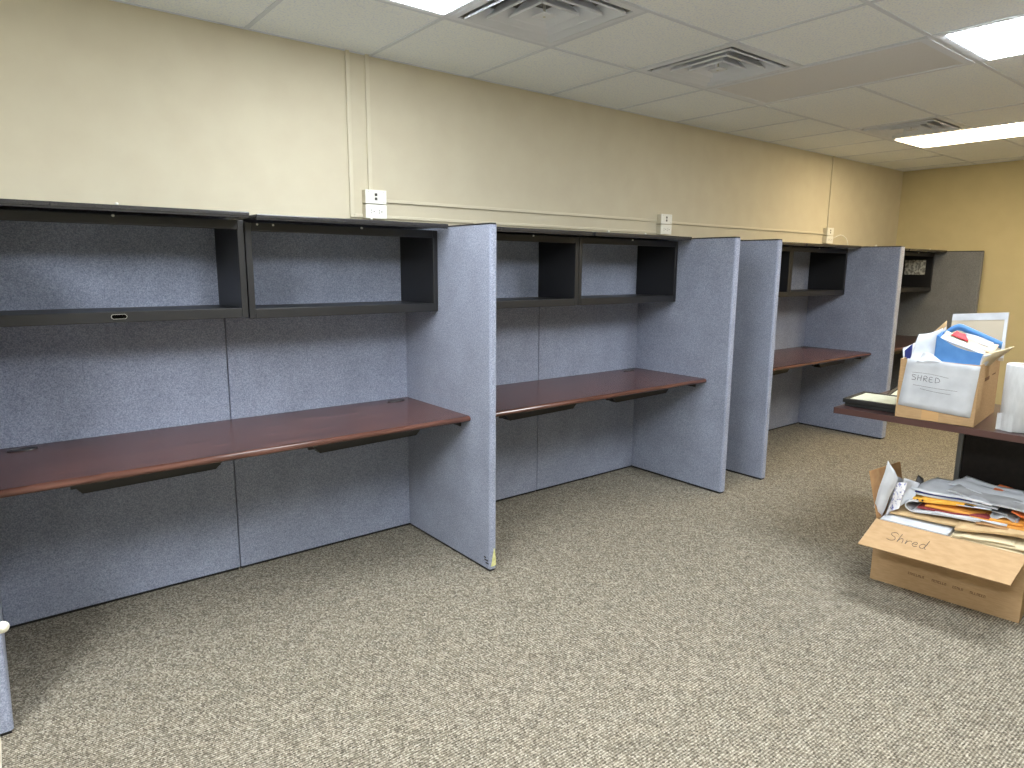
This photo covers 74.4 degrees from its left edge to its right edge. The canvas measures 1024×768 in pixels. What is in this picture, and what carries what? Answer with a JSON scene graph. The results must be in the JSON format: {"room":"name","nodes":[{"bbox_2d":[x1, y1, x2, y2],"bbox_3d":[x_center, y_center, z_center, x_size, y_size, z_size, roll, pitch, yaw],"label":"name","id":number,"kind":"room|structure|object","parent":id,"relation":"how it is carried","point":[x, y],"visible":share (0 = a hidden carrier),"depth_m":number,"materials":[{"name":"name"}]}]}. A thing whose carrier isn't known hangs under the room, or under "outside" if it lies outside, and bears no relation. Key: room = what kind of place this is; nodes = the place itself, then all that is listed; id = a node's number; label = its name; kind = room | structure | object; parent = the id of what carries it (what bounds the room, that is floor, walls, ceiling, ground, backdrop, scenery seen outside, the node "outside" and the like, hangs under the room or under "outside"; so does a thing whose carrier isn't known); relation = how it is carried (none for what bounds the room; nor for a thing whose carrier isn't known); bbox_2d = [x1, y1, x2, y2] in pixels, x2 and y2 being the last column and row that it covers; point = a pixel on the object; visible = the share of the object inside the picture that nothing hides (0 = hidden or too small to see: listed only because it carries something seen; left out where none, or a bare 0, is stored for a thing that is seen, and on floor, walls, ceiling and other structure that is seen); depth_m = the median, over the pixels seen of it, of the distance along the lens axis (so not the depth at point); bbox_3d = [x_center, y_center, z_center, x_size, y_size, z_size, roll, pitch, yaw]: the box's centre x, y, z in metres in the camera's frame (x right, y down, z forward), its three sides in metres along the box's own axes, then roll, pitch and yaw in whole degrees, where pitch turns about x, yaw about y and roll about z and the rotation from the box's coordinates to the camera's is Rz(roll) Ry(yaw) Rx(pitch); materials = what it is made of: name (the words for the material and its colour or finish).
{"room":"cubicle office","nodes":[
{"label":"cubicle office","id":0,"kind":"room"},
{"bbox_2d":[0,0,902,615],"bbox_3d":[0.130,-0.680,4.335,10.557,2.735,0.100,-7,13,-38],"label":"wall","id":1,"kind":"structure","parent":0,"point":[102,101],"depth_m":3.36,"materials":[{"name":"paint"}]},
{"bbox_2d":[344,50,362,217],"bbox_3d":[-0.798,-1.254,3.408,0.070,0.800,0.014,-7,13,-38],"label":"cable raceway","id":2,"kind":"object","parent":1,"relation":"attached to","point":[346,52],"visible":1,"depth_m":3.39,"materials":[{"name":"beige paint"}]},
{"bbox_2d":[364,54,372,189],"bbox_3d":[-0.734,-1.331,3.447,0.022,0.659,0.014,-7,13,-38],"label":"cable raceway","id":3,"kind":"object","parent":1,"relation":"attached to","point":[366,56],"visible":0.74,"depth_m":3.44,"materials":[{"name":"beige paint"}]},
{"bbox_2d":[362,189,386,204],"bbox_3d":[-0.716,-0.970,3.505,0.120,0.070,0.046,-7,13,-38],"label":"outlet box","id":4,"kind":"object","parent":1,"relation":"attached to","point":[378,197],"visible":1,"depth_m":3.48,"materials":[{"name":"beige paint"}]},
{"bbox_2d":[362,204,386,218],"bbox_3d":[-0.716,-0.897,3.517,0.120,0.070,0.048,-7,13,-38],"label":"outlet box","id":5,"kind":"object","parent":1,"relation":"attached to","point":[369,211],"visible":1,"depth_m":3.50,"materials":[{"name":"beige paint"}]},
{"bbox_2d":[386,199,656,221],"bbox_3d":[0.186,-1.077,4.236,2.212,0.017,0.012,-7,13,-38],"label":"cable raceway","id":6,"kind":"object","parent":1,"relation":"attached to","point":[388,201],"visible":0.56,"depth_m":4.08,"materials":[{"name":"beige paint"}]},
{"bbox_2d":[387,216,655,233],"bbox_3d":[0.186,-0.995,4.250,2.212,0.017,0.012,-7,13,-38],"label":"cable raceway","id":7,"kind":"object","parent":1,"relation":"attached to","point":[388,217],"visible":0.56,"depth_m":4.12,"materials":[{"name":"beige paint"}]},
{"bbox_2d":[110,0,1023,171],"bbox_3d":[1.786,-1.411,2.101,10.357,0.005,5.200,-7,13,-38],"label":"grid","id":8,"kind":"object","parent":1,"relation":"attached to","point":[273,5],"depth_m":3.37,"materials":[{"name":"white paint"}]},
{"bbox_2d":[656,224,671,234],"bbox_3d":[1.116,-1.133,4.952,0.120,0.070,0.048,-7,13,-38],"label":"outlet box","id":9,"kind":"object","parent":1,"relation":"attached to","point":[663,229],"visible":1,"depth_m":4.93,"materials":[{"name":"beige paint"}]},
{"bbox_2d":[657,214,671,223],"bbox_3d":[1.116,-1.206,4.939,0.120,0.070,0.046,-7,13,-38],"label":"outlet box","id":10,"kind":"object","parent":1,"relation":"attached to","point":[661,218],"visible":0.99,"depth_m":4.91,"materials":[{"name":"beige paint"}]},
{"bbox_2d":[672,222,823,234],"bbox_3d":[2.056,-1.312,5.701,2.292,0.017,0.012,-7,13,-38],"label":"cable raceway","id":11,"kind":"object","parent":1,"relation":"attached to","point":[679,223],"visible":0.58,"depth_m":5.58,"materials":[{"name":"beige paint"}]},
{"bbox_2d":[822,236,832,242],"bbox_3d":[3.014,-1.378,6.438,0.120,0.070,0.048,-7,13,-38],"label":"outlet box","id":12,"kind":"object","parent":1,"relation":"attached to","point":[826,239],"visible":1,"depth_m":6.41,"materials":[{"name":"beige paint"}]},
{"bbox_2d":[823,228,833,235],"bbox_3d":[3.014,-1.451,6.426,0.120,0.070,0.046,-7,13,-38],"label":"outlet box","id":13,"kind":"object","parent":1,"relation":"attached to","point":[827,231],"visible":1,"depth_m":6.40,"materials":[{"name":"beige paint"}]},
{"bbox_2d":[827,156,834,227],"bbox_3d":[3.016,-1.814,6.383,0.020,0.659,0.014,-7,13,-38],"label":"cable raceway","id":14,"kind":"object","parent":1,"relation":"attached to","point":[833,158],"visible":0.99,"depth_m":6.38,"materials":[{"name":"beige paint"}]},
{"bbox_2d":[0,422,1023,767],"bbox_3d":[1.767,1.085,2.535,10.557,0.100,5.400,-7,13,-38],"label":"floor","id":15,"kind":"structure","parent":0,"point":[630,617],"depth_m":2.56,"materials":[{"name":"carpet"}]},
{"bbox_2d":[0,621,9,767],"bbox_3d":[-1.224,0.862,1.380,0.380,0.691,0.400,-7,13,-38],"label":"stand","id":16,"kind":"object","parent":15,"relation":"on","point":[4,625],"visible":1,"depth_m":1.43,"materials":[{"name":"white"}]},
{"bbox_2d":[0,600,13,736],"bbox_3d":[-1.792,0.233,2.234,0.046,1.630,0.756,-7,13,-38],"label":"panel","id":17,"kind":"object","parent":15,"relation":"on","point":[6,714],"visible":0.82,"depth_m":2.07,"materials":[{"name":"fabric"}]},
{"bbox_2d":[0,220,239,628],"bbox_3d":[-1.669,0.128,2.838,0.910,1.630,0.051,-7,13,-38],"label":"panel","id":18,"kind":"object","parent":15,"relation":"on","point":[63,551],"visible":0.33,"depth_m":2.80,"materials":[{"name":"fabric"}]},
{"bbox_2d":[0,198,248,326],"bbox_3d":[-1.506,-0.452,2.544,0.916,0.425,0.441,-7,13,-38],"label":"upper cabinet","id":19,"kind":"object","parent":18,"relation":"attached to","point":[229,234],"visible":1,"depth_m":2.53,"materials":[{"name":"black metal"}]},
{"bbox_2d":[0,305,234,314],"bbox_3d":[-1.549,-0.276,2.627,0.864,0.026,0.308,-7,13,-38],"label":"shelf","id":20,"kind":"object","parent":19,"relation":"attached to","point":[194,309],"depth_m":2.61,"materials":[{"name":"black metal"}]},
{"bbox_2d":[0,397,470,497],"bbox_3d":[-1.101,0.244,2.889,1.832,0.088,0.602,-7,13,-38],"label":"desk","id":21,"kind":"object","parent":18,"relation":"attached to","point":[92,464],"visible":1,"depth_m":2.69,"materials":[{"name":"brown wood"}]},
{"bbox_2d":[224,231,410,567],"bbox_3d":[-0.939,0.034,3.409,0.945,1.630,0.051,-7,13,-38],"label":"panel","id":22,"kind":"object","parent":15,"relation":"on","point":[288,503],"visible":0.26,"depth_m":3.35,"materials":[{"name":"fabric"}]},
{"bbox_2d":[228,214,447,318],"bbox_3d":[-0.787,-0.539,3.108,0.914,0.425,0.441,-7,13,-38],"label":"upper cabinet","id":23,"kind":"object","parent":22,"relation":"attached to","point":[418,248],"visible":0.88,"depth_m":3.08,"materials":[{"name":"black metal"}]},
{"bbox_2d":[255,301,419,308],"bbox_3d":[-0.830,-0.363,3.192,0.862,0.026,0.308,-7,13,-38],"label":"shelf","id":24,"kind":"object","parent":23,"relation":"attached to","point":[379,304],"depth_m":3.16,"materials":[{"name":"black metal"}]},
{"bbox_2d":[406,222,496,570],"bbox_3d":[-0.320,0.043,3.386,0.041,1.630,0.758,-7,13,-38],"label":"panel","id":25,"kind":"object","parent":15,"relation":"on","point":[451,349],"visible":0.86,"depth_m":3.27,"materials":[{"name":"fabric"}]},
{"bbox_2d":[496,241,538,501],"bbox_3d":[-0.208,-0.060,3.982,0.913,1.630,0.051,-7,13,-38],"label":"panel","id":26,"kind":"object","parent":15,"relation":"on","point":[517,262],"visible":0.16,"depth_m":4.13,"materials":[{"name":"fabric"}]},
{"bbox_2d":[449,225,591,308],"bbox_3d":[-0.038,-0.631,3.696,0.910,0.416,0.441,-7,13,-38],"label":"upper cabinet","id":27,"kind":"object","parent":26,"relation":"attached to","point":[558,253],"visible":0.61,"depth_m":3.90,"materials":[{"name":"black metal"}]},
{"bbox_2d":[496,297,563,300],"bbox_3d":[-0.081,-0.460,3.779,0.858,0.026,0.308,-7,13,-38],"label":"shelf","id":28,"kind":"object","parent":27,"relation":"attached to","point":[518,298],"depth_m":3.83,"materials":[{"name":"black metal"}]},
{"bbox_2d":[496,368,706,420],"bbox_3d":[0.359,0.056,4.033,1.808,0.088,0.602,-7,13,-38],"label":"desk","id":29,"kind":"object","parent":26,"relation":"attached to","point":[514,401],"visible":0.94,"depth_m":3.98,"materials":[{"name":"brown wood"}]},
{"bbox_2d":[535,244,637,490],"bbox_3d":[0.529,-0.155,4.560,0.963,1.630,0.051,-7,13,-38],"label":"panel","id":30,"kind":"object","parent":15,"relation":"on","point":[592,438],"visible":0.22,"depth_m":4.53,"materials":[{"name":"fabric"}]},
{"bbox_2d":[567,232,691,304],"bbox_3d":[0.672,-0.727,4.251,0.895,0.425,0.441,-7,13,-38],"label":"upper cabinet","id":31,"kind":"object","parent":30,"relation":"attached to","point":[656,260],"visible":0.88,"depth_m":4.41,"materials":[{"name":"black metal"}]},
{"bbox_2d":[581,294,664,297],"bbox_3d":[0.629,-0.551,4.335,0.843,0.026,0.308,-7,13,-38],"label":"shelf","id":32,"kind":"object","parent":31,"relation":"attached to","point":[623,295],"depth_m":4.34,"materials":[{"name":"black metal"}]},
{"bbox_2d":[632,237,739,493],"bbox_3d":[1.137,-0.145,4.528,0.052,1.630,0.756,-7,13,-38],"label":"panel","id":33,"kind":"object","parent":15,"relation":"on","point":[680,434],"visible":0.71,"depth_m":4.43,"materials":[{"name":"fabric"}]},
{"bbox_2d":[726,239,782,479],"bbox_3d":[1.512,-0.193,4.821,0.050,1.630,0.756,-7,13,-38],"label":"panel","id":34,"kind":"object","parent":15,"relation":"on","point":[759,260],"visible":0.58,"depth_m":4.61,"materials":[{"name":"fabric"}]},
{"bbox_2d":[768,252,810,430],"bbox_3d":[2.333,-0.387,5.973,0.951,1.630,0.051,-7,13,-38],"label":"panel","id":35,"kind":"object","parent":15,"relation":"on","point":[791,311],"visible":0.19,"depth_m":6.09,"materials":[{"name":"fabric"}]},
{"bbox_2d":[784,243,860,296],"bbox_3d":[2.489,-0.957,5.675,0.914,0.416,0.441,-7,13,-38],"label":"upper cabinet","id":36,"kind":"object","parent":35,"relation":"attached to","point":[827,267],"visible":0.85,"depth_m":5.90,"materials":[{"name":"black metal"}]},
{"bbox_2d":[791,289,825,291],"bbox_3d":[2.446,-0.785,5.758,0.862,0.026,0.308,-7,13,-38],"label":"shelf","id":37,"kind":"object","parent":36,"relation":"attached to","point":[798,290],"depth_m":5.77,"materials":[{"name":"black metal"}]},
{"bbox_2d":[798,246,904,438],"bbox_3d":[2.972,-0.381,5.965,0.080,1.630,0.756,-7,13,-38],"label":"panel","id":38,"kind":"object","parent":15,"relation":"on","point":[864,318],"visible":0.71,"depth_m":5.86,"materials":[{"name":"fabric"}]},
{"bbox_2d":[833,390,1023,490],"bbox_3d":[2.463,0.544,3.233,0.762,0.736,1.554,-8,13,-41],"label":"table","id":39,"kind":"object","parent":15,"relation":"on","point":[986,453],"visible":0.23,"depth_m":3.39,"materials":[{"name":"brown wood"}]},
{"bbox_2d":[843,391,896,412],"bbox_3d":[1.943,0.094,3.528,0.324,0.040,0.294,-9,14,-43],"label":"book","id":40,"kind":"object","parent":39,"relation":"on","point":[864,398],"depth_m":3.48,"materials":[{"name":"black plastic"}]},
{"bbox_2d":[887,386,897,394],"bbox_3d":[2.200,0.059,3.704,0.280,0.052,0.220,-9,14,-43],"label":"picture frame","id":41,"kind":"object","parent":39,"relation":"on","point":[894,391],"visible":0.06,"depth_m":3.75,"materials":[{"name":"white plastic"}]},
{"bbox_2d":[895,357,999,426],"bbox_3d":[2.142,0.010,3.310,0.323,0.283,0.471,10,14,44],"label":"cardboard box","id":42,"kind":"object","parent":39,"relation":"on","point":[985,394],"visible":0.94,"depth_m":3.18,"materials":[{"name":"brown"}]},
{"bbox_2d":[917,352,941,362],"bbox_3d":[1.958,-0.122,3.152,0.105,0.049,0.046,10,14,44],"label":"loose paper","id":43,"kind":"object","parent":42,"relation":"on","point":[928,357],"visible":1,"depth_m":3.15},
{"bbox_2d":[898,358,980,417],"bbox_3d":[1.977,0.017,3.135,0.314,0.247,0.006,10,14,44],"label":"paper sign","id":44,"kind":"object","parent":42,"relation":"attached to","point":[941,387],"visible":1,"depth_m":3.13,"materials":[{"name":"grey"}]},
{"bbox_2d":[982,346,1013,365],"bbox_3d":[2.195,-0.124,3.098,0.211,0.097,0.072,-3,11,-21],"label":"flap","id":45,"kind":"object","parent":42,"relation":"in","point":[994,356],"visible":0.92,"depth_m":3.08,"materials":[{"name":"cardboard"}]},
{"bbox_2d":[995,362,1023,433],"bbox_3d":[2.255,0.060,2.988,0.138,0.296,0.137,-7,13,-38],"label":"paper towel roll","id":46,"kind":"object","parent":39,"relation":"on","point":[1010,418],"visible":1,"depth_m":2.96,"materials":[{"name":"white paper"}]},
{"bbox_3d":[2.142,0.006,3.310,0.298,0.190,0.446,10,14,44],"label":"paper stack","id":47,"kind":"object","parent":39,"relation":"on","visible":0},
{"bbox_2d":[905,344,912,358],"bbox_3d":[1.921,-0.138,3.276,0.032,0.112,0.060,7,12,33],"label":"booklet","id":48,"kind":"object","parent":47,"relation":"on","point":[908,352],"visible":0.56,"depth_m":3.28,"materials":[{"name":"blue"}]},
{"bbox_2d":[910,328,942,358],"bbox_3d":[1.976,-0.179,3.224,0.103,0.177,0.127,10,14,44],"label":"loose paper","id":49,"kind":"object","parent":47,"relation":"on","point":[924,342],"visible":0.58,"depth_m":3.25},
{"bbox_2d":[948,312,1009,360],"bbox_3d":[2.309,-0.244,3.345,0.240,0.233,0.052,10,14,44],"label":"board","id":50,"kind":"object","parent":47,"relation":"on","point":[995,325],"visible":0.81,"depth_m":3.31,"materials":[{"name":"beige"}]},
{"bbox_3d":[2.042,-0.104,3.159,0.260,0.034,0.136,10,14,44],"label":"loose paper","id":51,"kind":"object","parent":47,"relation":"on","visible":0},
{"bbox_2d":[934,324,1002,364],"bbox_3d":[2.129,-0.180,3.146,0.232,0.189,0.186,10,14,44],"label":"folder","id":52,"kind":"object","parent":51,"relation":"on","point":[945,351],"visible":0.7,"depth_m":3.13,"materials":[{"name":"plastic"}]},
{"bbox_2d":[944,331,966,342],"bbox_3d":[2.111,-0.197,3.129,0.188,0.090,0.035,9,13,40],"label":"loose paper","id":53,"kind":"object","parent":52,"relation":"in","point":[947,333],"visible":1,"depth_m":3.16,"materials":[{"name":"grey paper"}]},
{"bbox_2d":[951,331,967,341],"bbox_3d":[2.086,-0.223,3.143,0.072,0.045,0.035,8,12,35],"label":"loose paper","id":54,"kind":"object","parent":52,"relation":"in","point":[957,334],"visible":1,"depth_m":3.14,"materials":[{"name":"red paper"}]},
{"bbox_2d":[941,334,984,353],"bbox_3d":[2.076,-0.179,3.108,0.179,0.088,0.035,10,14,43],"label":"loose paper","id":55,"kind":"object","parent":52,"relation":"in","point":[949,339],"visible":1,"depth_m":3.11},
{"bbox_2d":[966,333,993,347],"bbox_3d":[2.150,-0.198,3.109,0.118,0.066,0.035,7,12,33],"label":"loose paper","id":56,"kind":"object","parent":52,"relation":"in","point":[980,340],"visible":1,"depth_m":3.10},
{"bbox_2d":[967,338,998,352],"bbox_3d":[2.149,-0.174,3.089,0.133,0.063,0.046,6,12,31],"label":"loose paper","id":57,"kind":"object","parent":52,"relation":"in","point":[971,341],"visible":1,"depth_m":3.08,"materials":[{"name":"beige paper"}]},
{"bbox_2d":[890,251,984,389],"bbox_3d":[4.435,-0.570,7.112,0.050,1.630,0.756,-7,13,-38],"label":"panel","id":58,"kind":"object","parent":15,"relation":"on","point":[956,277],"visible":0.33,"depth_m":6.98,"materials":[{"name":"grey fabric"}]},
{"bbox_2d":[858,462,1023,622],"bbox_3d":[2.047,0.689,3.036,0.786,0.511,0.768,-9,14,-44],"label":"cardboard box","id":59,"kind":"object","parent":15,"relation":"on","point":[989,580],"visible":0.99,"depth_m":2.91,"materials":[{"name":"brown"}]},
{"bbox_2d":[874,461,897,514],"bbox_3d":[1.738,0.487,3.137,0.092,0.270,0.021,3,10,12],"label":"loose paper","id":60,"kind":"object","parent":59,"relation":"in","point":[888,483],"visible":1,"depth_m":3.13,"materials":[{"name":"paper"}]},
{"bbox_2d":[880,513,954,535],"bbox_3d":[1.890,0.641,3.127,0.224,0.037,0.270,-9,14,-44],"label":"paper stack","id":61,"kind":"object","parent":59,"relation":"in","point":[947,530],"visible":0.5,"depth_m":3.07,"materials":[{"name":"paper"}]},
{"bbox_2d":[886,476,903,512],"bbox_3d":[1.846,0.512,3.233,0.163,0.190,0.020,-7,12,-37],"label":"loose paper","id":62,"kind":"object","parent":61,"relation":"on","point":[899,478],"visible":0.13,"depth_m":3.20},
{"bbox_2d":[886,482,906,515],"bbox_3d":[1.811,0.543,3.167,0.100,0.160,0.037,-4,11,-23],"label":"flyer","id":63,"kind":"object","parent":61,"relation":"on","point":[900,488],"visible":1,"depth_m":3.17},
{"bbox_2d":[889,504,1023,537],"bbox_3d":[2.060,0.608,3.090,0.276,0.039,0.522,-9,14,-44],"label":"folder","id":64,"kind":"object","parent":61,"relation":"on","point":[902,511],"visible":0.32,"depth_m":3.10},
{"bbox_2d":[900,478,919,505],"bbox_3d":[1.869,0.513,3.182,0.116,0.146,0.033,-2,10,-15],"label":"loose paper","id":65,"kind":"object","parent":64,"relation":"on","point":[910,493],"visible":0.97,"depth_m":3.19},
{"bbox_2d":[905,499,920,511],"bbox_3d":[1.938,0.558,3.225,0.200,0.060,0.054,-9,14,-44],"label":"loose paper","id":66,"kind":"object","parent":64,"relation":"on","point":[910,504],"visible":0.49,"depth_m":3.18,"materials":[{"name":"white paper"}]},
{"bbox_2d":[913,492,965,505],"bbox_3d":[2.034,0.532,3.155,0.266,0.034,0.174,7,12,33],"label":"folder","id":67,"kind":"object","parent":66,"relation":"on","point":[919,498],"visible":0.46,"depth_m":3.11,"materials":[{"name":"orange paper"}]},
{"bbox_2d":[923,496,976,505],"bbox_3d":[2.077,0.527,3.151,0.256,0.014,0.187,7,12,35],"label":"envelope","id":68,"kind":"object","parent":67,"relation":"on","point":[925,497],"visible":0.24,"depth_m":3.12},
{"bbox_2d":[916,492,999,509],"bbox_3d":[2.103,0.519,3.139,0.245,0.021,0.330,-9,14,-44],"label":"loose paper","id":69,"kind":"object","parent":67,"relation":"on","point":[917,493],"visible":0.24,"depth_m":3.07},
{"bbox_2d":[915,490,981,503],"bbox_3d":[2.082,0.509,3.167,0.235,0.014,0.280,-9,14,-44],"label":"magazine","id":70,"kind":"object","parent":69,"relation":"on","point":[915,490],"visible":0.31,"depth_m":3.10,"materials":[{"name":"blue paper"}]},
{"bbox_2d":[911,477,992,505],"bbox_3d":[2.103,0.499,3.163,0.254,0.026,0.348,-9,14,-44],"label":"loose paper","id":71,"kind":"object","parent":70,"relation":"on","point":[937,486],"visible":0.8,"depth_m":3.18,"materials":[{"name":"paper"}]},
{"bbox_2d":[947,484,1023,512],"bbox_3d":[2.206,0.512,3.073,0.247,0.034,0.314,-7,12,-35],"label":"loose paper","id":72,"kind":"object","parent":69,"relation":"on","point":[996,500],"visible":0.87,"depth_m":3.05,"materials":[{"name":"paper"}]},
{"bbox_2d":[948,476,1023,503],"bbox_3d":[2.238,0.492,3.130,0.174,0.030,0.322,-7,12,-35],"label":"loose paper","id":73,"kind":"object","parent":72,"relation":"on","point":[973,484],"visible":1,"depth_m":3.15,"materials":[{"name":"paper"}]},
{"bbox_2d":[956,504,1007,514],"bbox_3d":[2.131,0.544,3.072,0.224,0.018,0.146,9,13,39],"label":"loose paper","id":74,"kind":"object","parent":67,"relation":"on","point":[977,506],"visible":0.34,"depth_m":3.02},
{"bbox_2d":[964,503,1015,515],"bbox_3d":[2.162,0.548,3.033,0.135,0.016,0.190,-9,14,-44],"label":"loose paper","id":75,"kind":"object","parent":74,"relation":"on","point":[1001,509],"visible":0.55,"depth_m":2.98,"materials":[{"name":"black paper"}]},
{"bbox_2d":[912,502,980,521],"bbox_3d":[2.047,0.585,3.121,0.245,0.028,0.285,-9,14,-44],"label":"loose paper","id":76,"kind":"object","parent":64,"relation":"on","point":[917,510],"visible":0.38,"depth_m":3.10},
{"bbox_2d":[917,502,989,518],"bbox_3d":[2.074,0.573,3.120,0.245,0.018,0.290,-9,14,-44],"label":"folder","id":77,"kind":"object","parent":76,"relation":"on","point":[921,506],"visible":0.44,"depth_m":3.06,"materials":[{"name":"red"}]},
{"bbox_2d":[925,503,1023,526],"bbox_3d":[2.123,0.574,3.070,0.205,0.022,0.380,-9,14,-44],"label":"envelope","id":78,"kind":"object","parent":77,"relation":"on","point":[952,508],"visible":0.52,"depth_m":3.06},
{"bbox_2d":[990,512,1019,522],"bbox_3d":[2.200,0.571,2.996,0.142,0.044,0.100,-9,14,-44],"label":"loose paper","id":79,"kind":"object","parent":78,"relation":"on","point":[994,515],"visible":0.5,"depth_m":2.96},
{"bbox_2d":[933,511,1007,526],"bbox_3d":[2.078,0.588,3.049,0.274,0.013,0.161,9,13,40],"label":"loose paper","id":80,"kind":"object","parent":76,"relation":"on","point":[937,512],"visible":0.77,"depth_m":3.00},
{"bbox_2d":[950,530,1023,554],"bbox_3d":[2.089,0.684,2.941,0.237,0.034,0.270,-9,14,-44],"label":"stack","id":81,"kind":"object","parent":59,"relation":"in","point":[994,546],"visible":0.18,"depth_m":2.86,"materials":[{"name":"beige paper"}]},
{"bbox_2d":[952,531,1023,550],"bbox_3d":[2.102,0.662,2.944,0.230,0.020,0.258,-9,14,-44],"label":"folder","id":82,"kind":"object","parent":81,"relation":"on","point":[1019,544],"visible":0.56,"depth_m":2.87,"materials":[{"name":"beige paper"}]},
{"bbox_2d":[960,532,1015,546],"bbox_3d":[2.067,0.657,2.929,0.196,0.012,0.152,8,12,36],"label":"loose paper","id":83,"kind":"object","parent":82,"relation":"on","point":[1008,540],"visible":0.7,"depth_m":2.90,"materials":[{"name":"beige paper"}]},
{"bbox_2d":[954,519,1023,536],"bbox_3d":[2.124,0.622,2.961,0.246,0.050,0.257,-9,14,-44],"label":"folder","id":84,"kind":"object","parent":82,"relation":"on","point":[963,525],"visible":0.56,"depth_m":2.93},
{"bbox_2d":[975,521,1008,529],"bbox_3d":[2.171,0.611,2.959,0.180,0.019,0.202,-9,14,-44],"label":"folder","id":85,"kind":"object","parent":84,"relation":"on","point":[981,522],"visible":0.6,"depth_m":2.93,"materials":[{"name":"paper"}]},
{"bbox_2d":[970,508,1023,530],"bbox_3d":[2.191,0.591,2.991,0.186,0.037,0.232,-8,13,-40],"label":"envelope","id":86,"kind":"object","parent":84,"relation":"on","point":[976,509],"visible":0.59,"depth_m":2.93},
{"bbox_2d":[1012,510,1023,517],"bbox_3d":[2.272,0.566,2.949,0.173,0.026,0.119,-8,13,-40],"label":"loose paper","id":87,"kind":"object","parent":86,"relation":"on","point":[1020,514],"visible":0.51,"depth_m":2.94,"materials":[{"name":"orange paper"}]},
{"bbox_3d":[1.601,-0.293,5.399,0.910,1.630,0.051,-7,13,-38],"label":"panel","id":88,"kind":"object","parent":15,"relation":"on","visible":0},
{"bbox_2d":[778,242,805,296],"bbox_3d":[1.784,-0.866,5.123,0.878,0.416,0.441,-7,13,-38],"label":"upper cabinet","id":89,"kind":"object","parent":88,"relation":"attached to","point":[786,254],"visible":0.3,"depth_m":5.31,"materials":[{"name":"black metal"}]},
{"bbox_2d":[773,346,870,374],"bbox_3d":[2.189,-0.180,5.466,1.795,0.088,0.602,-7,13,-38],"label":"desk","id":90,"kind":"object","parent":88,"relation":"attached to","point":[785,359],"visible":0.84,"depth_m":5.53,"materials":[{"name":"brown wood"}]},
{"bbox_3d":[3.077,-0.483,6.556,0.941,1.630,0.051,-7,13,-38],"label":"panel","id":91,"kind":"object","parent":15,"relation":"on","visible":0},
{"bbox_2d":[894,335,917,353],"bbox_3d":[3.662,-0.368,6.620,1.798,0.085,0.602,-7,13,-38],"label":"desk","id":92,"kind":"object","parent":91,"relation":"attached to","point":[901,341],"visible":0.1,"depth_m":6.69,"materials":[{"name":"brown wood"}]},
{"bbox_2d":[119,0,1023,170],"bbox_3d":[1.786,-1.421,2.099,10.356,0.016,5.199,-7,13,-38],"label":"ceiling","id":93,"kind":"structure","parent":0,"point":[360,26],"depth_m":3.34,"materials":[{"name":"tile"}]},
{"bbox_2d":[382,0,474,16],"bbox_3d":[-0.153,-1.476,2.214,0.588,0.082,1.197,-7,13,-38],"label":"ceiling light","id":94,"kind":"object","parent":93,"relation":"attached to","point":[441,8],"visible":1,"depth_m":2.71,"materials":[{"name":"white paint"}]},
{"bbox_2d":[393,0,470,13],"bbox_3d":[-0.153,-1.446,2.219,0.544,0.020,1.107,-7,13,-38],"label":"diffuser","id":95,"kind":"object","parent":94,"relation":"attached to","point":[436,6],"depth_m":2.71,"materials":[{"name":"white"}]},
{"bbox_2d":[448,0,644,45],"bbox_3d":[0.136,-1.609,2.818,0.588,0.144,0.588,-7,13,-38],"label":"ceiling vent","id":96,"kind":"object","parent":93,"relation":"in","point":[545,22],"visible":0.99,"depth_m":2.88,"materials":[{"name":"metal"}]},
{"bbox_2d":[639,43,798,88],"bbox_3d":[1.091,-1.732,3.566,0.588,0.144,0.588,-7,13,-38],"label":"ceiling vent","id":97,"kind":"object","parent":93,"relation":"in","point":[731,63],"visible":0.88,"depth_m":3.58,"materials":[{"name":"metal"}]},
{"bbox_2d":[707,38,974,104],"bbox_3d":[1.757,-1.726,3.709,0.588,0.076,1.197,-7,13,-38],"label":"tile","id":98,"kind":"object","parent":93,"relation":"attached to","point":[925,55],"visible":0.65,"depth_m":3.63,"materials":[{"name":"white paint"}]},
{"bbox_2d":[855,117,967,138],"bbox_3d":[3.000,-1.978,5.062,0.588,0.144,0.588,-7,13,-38],"label":"ceiling vent","id":99,"kind":"object","parent":93,"relation":"in","point":[937,124],"visible":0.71,"depth_m":5.07,"materials":[{"name":"metal"}]},
{"bbox_2d":[889,122,1023,147],"bbox_3d":[3.667,-1.968,5.206,0.588,0.082,1.197,-7,13,-38],"label":"ceiling light","id":100,"kind":"object","parent":93,"relation":"attached to","point":[1011,129],"visible":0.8,"depth_m":5.29,"materials":[{"name":"white paint"}]},
{"bbox_2d":[934,16,1023,61],"bbox_3d":[2.515,-1.553,2.770,0.588,0.082,1.197,-7,13,-38],"label":"ceiling light","id":101,"kind":"object","parent":93,"relation":"attached to","point":[1004,38],"visible":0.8,"depth_m":3.08,"materials":[{"name":"white paint"}]},
{"bbox_2d":[896,160,1023,404],"bbox_3d":[5.873,-0.839,5.500,0.100,2.735,5.200,-7,13,-38],"label":"wall","id":102,"kind":"structure","parent":0,"point":[979,207],"depth_m":6.78,"materials":[{"name":"paint"}]},
{"bbox_3d":[3.826,-0.580,7.142,0.964,1.630,0.051,-7,13,-38],"label":"panel","id":103,"kind":"object","parent":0,"visible":0},
{"bbox_2d":[900,248,946,291],"bbox_3d":[3.960,-1.150,6.827,0.922,0.425,0.441,-7,13,-38],"label":"upper cabinet","id":104,"kind":"object","parent":103,"relation":"attached to","point":[910,283],"visible":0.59,"depth_m":7.04,"materials":[{"name":"black metal"}]},
{"bbox_2d":[904,260,925,274],"bbox_3d":[4.263,-1.234,7.133,0.002,0.152,0.200,-7,13,-38],"label":"print","id":105,"kind":"object","parent":104,"relation":"attached to","point":[912,267],"visible":1,"depth_m":7.13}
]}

